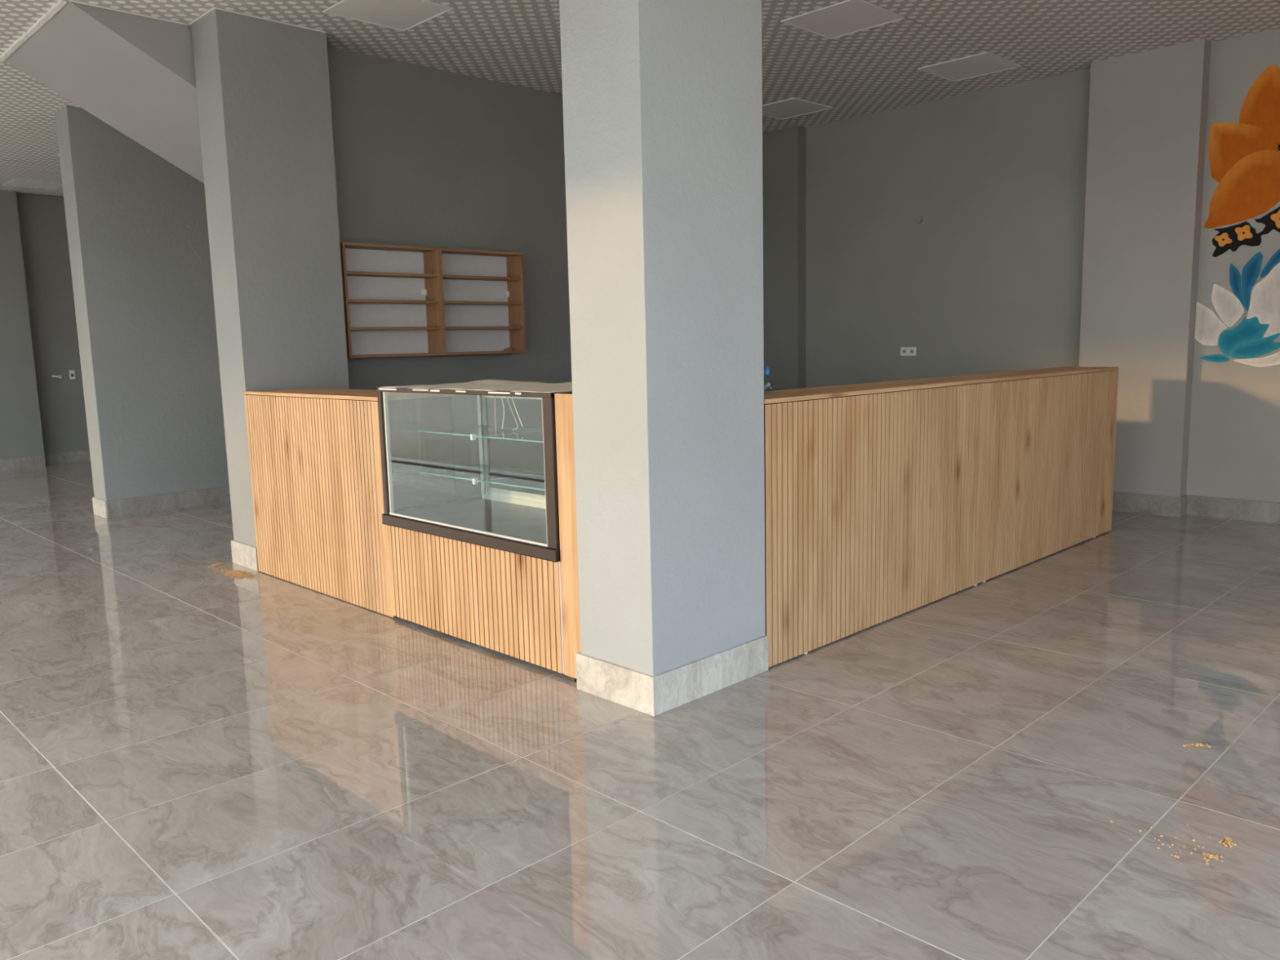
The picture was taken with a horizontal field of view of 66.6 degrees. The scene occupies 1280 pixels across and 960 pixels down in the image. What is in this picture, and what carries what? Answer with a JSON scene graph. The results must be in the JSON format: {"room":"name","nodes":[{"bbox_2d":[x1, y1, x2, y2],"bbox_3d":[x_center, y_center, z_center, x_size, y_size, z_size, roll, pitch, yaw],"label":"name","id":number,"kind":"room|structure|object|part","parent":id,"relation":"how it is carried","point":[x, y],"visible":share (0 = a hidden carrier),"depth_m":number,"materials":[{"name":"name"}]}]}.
{"room":"cafe","nodes":[
{"label":"cafe","id":0,"kind":"room"},
{"bbox_2d":[0,190,89,458],"bbox_3d":[-9.023,-1.842,12.188,7.100,3.608,0.420,-9,11,-44],"label":"wall","id":1,"kind":"structure","parent":0,"point":[41,414],"depth_m":13.03,"materials":[{"name":"grey paint"}]},
{"bbox_2d":[0,455,45,471],"bbox_3d":[-8.322,-0.199,12.771,0.930,0.160,0.015,-9,11,-44],"label":"baseboard","id":2,"kind":"structure","parent":1,"relation":"attached to","point":[29,462],"depth_m":12.90,"materials":[{"name":"grey ceramic"}]},
{"bbox_2d":[51,374,63,378],"bbox_3d":[-7.942,-1.406,13.286,0.056,0.052,0.150,4,10,34],"label":"lever","id":3,"kind":"object","parent":1,"relation":"attached to","point":[60,376],"visible":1,"depth_m":13.28,"materials":[{"name":"silver metal"}]},
{"bbox_3d":[-7.934,-1.410,13.280,0.037,0.042,0.150,4,10,34],"label":"lever","id":4,"kind":"part","parent":3,"relation":"part of","materials":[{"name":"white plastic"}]},
{"bbox_2d":[44,449,90,465],"bbox_3d":[-7.375,-0.394,14.003,2.170,0.160,0.015,-9,11,-44],"label":"baseboard","id":5,"kind":"structure","parent":1,"relation":"attached to","point":[51,459],"depth_m":13.47,"materials":[{"name":"grey ceramic"}]},
{"bbox_2d":[68,369,75,379],"bbox_3d":[-7.826,-1.451,13.431,0.067,0.123,0.014,-9,11,-44],"label":"wall switch","id":6,"kind":"object","parent":1,"relation":"attached to","point":[72,374],"visible":1,"depth_m":13.43,"materials":[{"name":"white plastic"}]},
{"bbox_2d":[54,105,231,518],"bbox_3d":[-3.902,-1.631,9.829,3.150,3.608,0.380,-9,11,-44],"label":"wall","id":7,"kind":"structure","parent":0,"point":[138,237],"depth_m":8.95,"materials":[{"name":"grey paint"}]},
{"bbox_3d":[-4.975,0.255,8.981,0.015,0.160,0.380,-9,11,-44],"label":"skirting","id":8,"kind":"part","parent":7,"relation":"part of","materials":[{"name":"ceramic"}]},
{"bbox_3d":[-3.799,0.101,9.876,2.935,0.160,0.015,-9,11,-44],"label":"skirting","id":9,"kind":"part","parent":7,"relation":"part of","materials":[{"name":"grey ceramic"}]},
{"bbox_2d":[188,7,349,571],"bbox_3d":[-2.496,-1.230,6.738,0.762,3.608,0.430,-9,11,-44],"label":"pillar","id":10,"kind":"structure","parent":0,"point":[263,84],"depth_m":6.49,"materials":[{"name":"grey paint"}]},
{"bbox_3d":[-2.721,0.520,6.718,0.015,0.160,0.430,-9,11,-44],"label":"skirting","id":11,"kind":"part","parent":10,"relation":"part of","materials":[{"name":"ceramic"}]},
{"bbox_2d":[327,45,572,499],"bbox_3d":[-0.518,-1.576,8.870,5.088,3.608,0.145,-9,11,-44],"label":"wall","id":12,"kind":"structure","parent":0,"point":[426,157],"depth_m":7.84,"materials":[{"name":"grey paint"}]},
{"bbox_2d":[339,241,526,358],"bbox_3d":[-1.596,-1.379,7.572,1.603,0.814,0.200,-9,11,-44],"label":"wall shelf","id":13,"kind":"object","parent":12,"relation":"attached to","point":[399,300],"visible":0.85,"depth_m":7.56,"materials":[{"name":"brown wood"}]},
{"bbox_2d":[504,346,512,351],"bbox_3d":[-1.096,-1.093,8.120,0.085,0.031,0.048,-9,11,-44],"label":"crumpled paper","id":14,"kind":"object","parent":13,"relation":"on","point":[508,348],"visible":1,"depth_m":8.10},
{"bbox_2d":[0,461,1279,959],"bbox_3d":[-1.721,0.498,7.344,10.795,0.020,18.121,-9,11,-44],"label":"floor","id":15,"kind":"structure","parent":0,"point":[197,763],"depth_m":3.35,"materials":[{"name":"tile"}]},
{"bbox_2d":[205,562,227,568],"bbox_3d":[-2.943,0.587,6.781,0.099,0.018,0.176,1,8,15],"label":"sawdust","id":16,"kind":"object","parent":15,"relation":"on","point":[215,564],"visible":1,"depth_m":6.78},
{"bbox_2d":[208,567,264,580],"bbox_3d":[-2.690,0.621,6.511,0.212,0.016,0.636,-9,11,-44],"label":"sawdust","id":17,"kind":"object","parent":15,"relation":"on","point":[235,573],"visible":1,"depth_m":6.48},
{"bbox_2d":[244,387,457,617],"bbox_3d":[-1.811,0.062,6.038,0.472,1.213,1.735,-9,11,-44],"label":"counter","id":18,"kind":"object","parent":15,"relation":"on","point":[315,456],"depth_m":5.65,"materials":[{"name":"brown wood"}]},
{"bbox_3d":[-1.966,0.096,5.889,0.018,1.187,1.733,-9,11,-44],"label":"panel","id":19,"kind":"part","parent":18,"relation":"part of","materials":[{"name":"brown wood"}]},
{"bbox_2d":[244,387,454,400],"bbox_3d":[-1.825,-0.528,5.955,0.472,0.020,1.735,-9,11,-44],"label":"countertop","id":20,"kind":"structure","parent":18,"relation":"on","point":[320,393],"depth_m":5.74,"materials":[{"name":"brown wood"}]},
{"bbox_3d":[-1.205,0.141,5.437,0.424,1.188,0.018,-9,11,-44],"label":"panel","id":21,"kind":"part","parent":18,"relation":"part of","materials":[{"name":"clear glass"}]},
{"bbox_2d":[376,379,572,674],"bbox_3d":[-0.626,0.148,4.970,0.712,1.284,1.453,-9,11,-44],"label":"display case","id":22,"kind":"object","parent":15,"relation":"on","point":[485,570],"visible":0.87,"depth_m":4.82,"materials":[{"name":"brown wood"}]},
{"bbox_3d":[-1.359,-0.153,5.203,0.040,0.674,0.036,-9,11,-44],"label":"frame post","id":23,"kind":"part","parent":22,"relation":"part of","materials":[{"name":"brown metal"}]},
{"bbox_3d":[-1.337,-0.145,5.186,0.020,0.662,0.012,-9,11,-44],"label":"frame post","id":24,"kind":"part","parent":22,"relation":"part of","materials":[{"name":"metal"}]},
{"bbox_3d":[-1.120,0.135,5.489,0.630,0.018,0.016,-9,11,-44],"label":"rail","id":25,"kind":"part","parent":22,"relation":"part of","materials":[{"name":"grey metal"}]},
{"bbox_3d":[-0.876,-0.421,4.657,0.032,0.022,1.443,-9,11,-44],"label":"rail","id":26,"kind":"part","parent":22,"relation":"part of","materials":[{"name":"brown metal"}]},
{"bbox_2d":[417,424,543,443],"bbox_3d":[-0.584,-0.232,4.970,0.395,0.008,1.412,-9,11,-44],"label":"glass shelf","id":27,"kind":"object","parent":22,"relation":"attached to","point":[517,433],"depth_m":5.10,"materials":[{"name":"clear glass"}]},
{"bbox_2d":[418,464,545,490],"bbox_3d":[-0.579,-0.007,5.002,0.395,0.008,1.412,-9,11,-44],"label":"glass shelf","id":28,"kind":"object","parent":22,"relation":"attached to","point":[474,468],"depth_m":5.29,"materials":[{"name":"clear glass"}]},
{"bbox_3d":[-0.885,-0.217,5.595,0.012,0.565,0.030,-9,11,-44],"label":"sliding door","id":29,"kind":"part","parent":22,"relation":"part of","materials":[{"name":"glass"}]},
{"bbox_3d":[-0.688,-0.460,5.354,0.012,0.025,0.546,-9,11,-44],"label":"rail","id":30,"kind":"part","parent":22,"relation":"part of","materials":[{"name":"metal"}]},
{"bbox_3d":[-0.412,0.150,5.185,0.040,0.028,1.403,-9,11,-44],"label":"rail","id":31,"kind":"part","parent":22,"relation":"part of","materials":[{"name":"metal"}]},
{"bbox_3d":[-0.413,0.126,5.182,0.020,0.020,1.403,-9,11,-44],"label":"rail","id":32,"kind":"part","parent":22,"relation":"part of","materials":[{"name":"metal"}]},
{"bbox_3d":[-0.676,0.076,5.429,0.012,0.022,0.546,-9,11,-44],"label":"rail","id":33,"kind":"part","parent":22,"relation":"part of","materials":[{"name":"metal"}]},
{"bbox_3d":[-0.406,-0.035,4.250,0.020,0.662,0.012,-9,11,-44],"label":"frame post","id":34,"kind":"part","parent":22,"relation":"part of","materials":[{"name":"metal"}]},
{"bbox_3d":[-0.378,-0.038,4.219,0.040,0.674,0.062,-9,11,-44],"label":"frame post","id":35,"kind":"part","parent":22,"relation":"part of","materials":[{"name":"brown metal"}]},
{"bbox_2d":[554,393,581,682],"bbox_3d":[-0.296,0.262,4.188,0.018,1.262,0.133,-9,11,-44],"label":"counter panel","id":36,"kind":"object","parent":15,"relation":"on","point":[563,402],"visible":0.62,"depth_m":4.18,"materials":[{"name":"brown wood"}]},
{"bbox_2d":[764,382,989,667],"bbox_3d":[1.162,0.126,5.159,2.085,1.192,0.399,-9,11,-44],"label":"counter panel","id":37,"kind":"object","parent":15,"relation":"on","point":[875,504],"visible":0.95,"depth_m":4.85,"materials":[{"name":"brown wood"}]},
{"bbox_2d":[764,366,1118,404],"bbox_3d":[1.868,-0.591,5.781,4.117,0.020,0.405,-9,11,-44],"label":"countertop","id":38,"kind":"structure","parent":37,"relation":"on","point":[807,393],"depth_m":5.30,"materials":[{"name":"brown wood"}]},
{"bbox_2d":[764,366,769,374],"bbox_3d":[0.605,-0.477,4.650,0.060,0.128,0.060,-9,11,-44],"label":"water bottle","id":39,"kind":"object","parent":38,"relation":"on","point":[766,369],"visible":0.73,"depth_m":4.63,"materials":[{"name":"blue plastic"}]},
{"bbox_2d":[982,369,1118,582],"bbox_3d":[2.623,-0.109,6.587,2.030,1.192,0.400,-9,11,-44],"label":"counter panel","id":40,"kind":"object","parent":15,"relation":"on","point":[1051,453],"visible":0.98,"depth_m":6.33,"materials":[{"name":"brown wood"}]},
{"bbox_3d":[2.751,-0.098,6.459,2.030,1.183,0.018,-9,11,-44],"label":"panel","id":41,"kind":"part","parent":40,"relation":"part of","materials":[{"name":"brown wood"}]},
{"bbox_3d":[3.338,-0.226,7.286,0.018,1.188,0.400,-9,11,-44],"label":"panel","id":42,"kind":"part","parent":40,"relation":"part of","materials":[{"name":"brown wood"}]},
{"bbox_2d":[1109,820,1227,864],"bbox_3d":[1.590,1.051,2.769,0.229,0.005,0.483,-6,9,-28],"label":"sawdust","id":43,"kind":"object","parent":15,"relation":"on","point":[1151,827],"visible":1,"depth_m":2.79},
{"bbox_2d":[1182,743,1211,746],"bbox_3d":[1.980,0.941,3.472,0.099,0.009,0.031,0,8,7],"label":"sawdust","id":44,"kind":"object","parent":15,"relation":"on","point":[1196,744],"visible":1,"depth_m":3.47},
{"bbox_2d":[1202,852,1222,862],"bbox_3d":[1.604,1.055,2.725,0.051,0.009,0.053,2,9,25],"label":"sawdust","id":45,"kind":"object","parent":15,"relation":"on","point":[1213,856],"visible":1,"depth_m":2.73},
{"bbox_2d":[1217,836,1235,849],"bbox_3d":[1.693,1.042,2.804,0.070,0.008,0.043,-9,11,-44],"label":"sawdust","id":46,"kind":"object","parent":15,"relation":"on","point":[1228,841],"visible":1,"depth_m":2.80},
{"bbox_2d":[0,0,1279,196],"bbox_3d":[-1.959,-3.146,6.836,10.200,0.151,17.900,-9,11,-44],"label":"ceiling","id":47,"kind":"structure","parent":0,"point":[517,42],"depth_m":7.06,"materials":[{"name":"paint"}]},
{"bbox_2d":[3,177,62,189],"bbox_3d":[-7.509,-3.684,12.122,0.592,0.018,0.592,-9,11,-44],"label":"recessed light","id":48,"kind":"object","parent":47,"relation":"in","point":[14,182],"visible":0.8,"depth_m":12.10,"materials":[{"name":"white plastic"}]},
{"bbox_2d":[0,0,66,62],"bbox_3d":[-4.057,-2.965,6.466,0.036,0.025,1.620,-9,11,-44],"label":"trim","id":49,"kind":"structure","parent":47,"relation":"attached to","point":[45,18],"depth_m":6.35,"materials":[{"name":"white paint"}]},
{"bbox_2d":[4,0,204,183],"bbox_3d":[-2.708,-2.197,7.868,3.648,1.996,1.626,-9,11,-44],"label":"staircase","id":50,"kind":"structure","parent":47,"relation":"attached to","point":[135,73],"depth_m":6.66,"materials":[{"name":"grey paint"}]},
{"bbox_2d":[322,0,453,31],"bbox_3d":[-1.600,-2.990,6.192,0.592,0.018,0.592,-9,11,-44],"label":"recessed light","id":51,"kind":"object","parent":47,"relation":"in","point":[403,15],"visible":1,"depth_m":6.21,"materials":[{"name":"white plastic"}]},
{"bbox_2d":[762,97,832,119],"bbox_3d":[1.384,-3.471,9.109,0.592,0.018,0.592,-9,11,-44],"label":"recessed light","id":52,"kind":"object","parent":47,"relation":"in","point":[793,107],"visible":0.83,"depth_m":9.09,"materials":[{"name":"white plastic"}]},
{"bbox_2d":[781,0,904,39],"bbox_3d":[1.371,-3.116,6.588,0.592,0.018,0.592,-9,11,-44],"label":"recessed light","id":53,"kind":"object","parent":47,"relation":"in","point":[846,17],"visible":1,"depth_m":6.57,"materials":[{"name":"white plastic"}]},
{"bbox_2d":[917,51,1021,81],"bbox_3d":[2.650,-3.322,7.838,0.592,0.018,0.592,-9,11,-44],"label":"recessed light","id":54,"kind":"object","parent":47,"relation":"in","point":[984,63],"visible":1,"depth_m":7.82,"materials":[{"name":"white plastic"}]},
{"bbox_2d":[559,0,768,715],"bbox_3d":[0.110,-0.910,4.028,0.733,3.608,0.465,-9,11,-44],"label":"pillar","id":55,"kind":"structure","parent":0,"point":[662,100],"depth_m":3.87,"materials":[{"name":"grey paint"}]},
{"bbox_3d":[-0.105,0.838,4.018,0.015,0.160,0.465,-9,11,-44],"label":"skirting","id":56,"kind":"part","parent":55,"relation":"part of","materials":[{"name":"ceramic"}]},
{"bbox_3d":[0.314,0.814,4.114,0.718,0.160,0.015,-9,11,-44],"label":"skirting","id":57,"kind":"part","parent":55,"relation":"part of","materials":[{"name":"ceramic"}]},
{"bbox_2d":[762,38,1211,497],"bbox_3d":[-0.181,-2.044,12.143,0.355,3.608,12.890,-9,11,-44],"label":"wall","id":58,"kind":"structure","parent":0,"point":[1061,214],"depth_m":8.55,"materials":[{"name":"grey paint"}]},
{"bbox_2d":[900,346,916,355],"bbox_3d":[2.588,-1.241,9.402,0.012,0.082,0.166,-9,11,-44],"label":"double socket","id":59,"kind":"object","parent":58,"relation":"attached to","point":[904,351],"visible":1,"depth_m":9.40,"materials":[{"name":"white plastic"}]},
{"bbox_2d":[915,215,923,224],"bbox_3d":[2.628,-2.446,9.169,0.003,0.080,0.080,-9,11,-44],"label":"junction cover","id":60,"kind":"object","parent":58,"relation":"attached to","point":[919,219],"visible":1,"depth_m":9.17,"materials":[{"name":"grey paint"}]},
{"bbox_2d":[1111,491,1182,517],"bbox_3d":[3.973,0.182,7.994,0.015,0.160,0.850,-9,11,-44],"label":"baseboard","id":61,"kind":"structure","parent":58,"relation":"attached to","point":[1153,504],"depth_m":7.86,"materials":[{"name":"grey ceramic"}]},
{"bbox_2d":[1180,494,1187,517],"bbox_3d":[4.322,0.208,7.753,0.140,0.160,0.015,-9,11,-44],"label":"baseboard","id":62,"kind":"structure","parent":58,"relation":"attached to","point":[1184,503],"depth_m":7.75,"materials":[{"name":"grey ceramic"}]},
{"bbox_2d":[1186,27,1279,514],"bbox_3d":[6.068,-1.326,5.981,0.200,3.608,5.100,-9,11,-44],"label":"wall","id":63,"kind":"structure","parent":0,"point":[1234,442],"depth_m":7.44,"materials":[{"name":"grey paint"}]},
{"bbox_2d":[1186,494,1279,524],"bbox_3d":[4.802,0.249,7.380,0.015,0.160,1.195,-9,11,-44],"label":"baseboard","id":64,"kind":"structure","parent":63,"relation":"attached to","point":[1197,505],"depth_m":7.56,"materials":[{"name":"grey ceramic"}]},
{"bbox_2d":[1194,64,1279,367],"bbox_3d":[4.605,-1.933,7.228,0.802,2.179,0.019,6,11,44],"label":"mural","id":65,"kind":"object","parent":63,"relation":"attached to","point":[1244,156],"visible":1,"depth_m":7.30,"materials":[{"name":"paint"}]},
{"bbox_3d":[4.566,-1.859,7.281,0.001,0.345,0.519,-9,11,-44],"label":"stem","id":66,"kind":"part","parent":65,"relation":"part of","materials":[{"name":"paint"}]}
]}

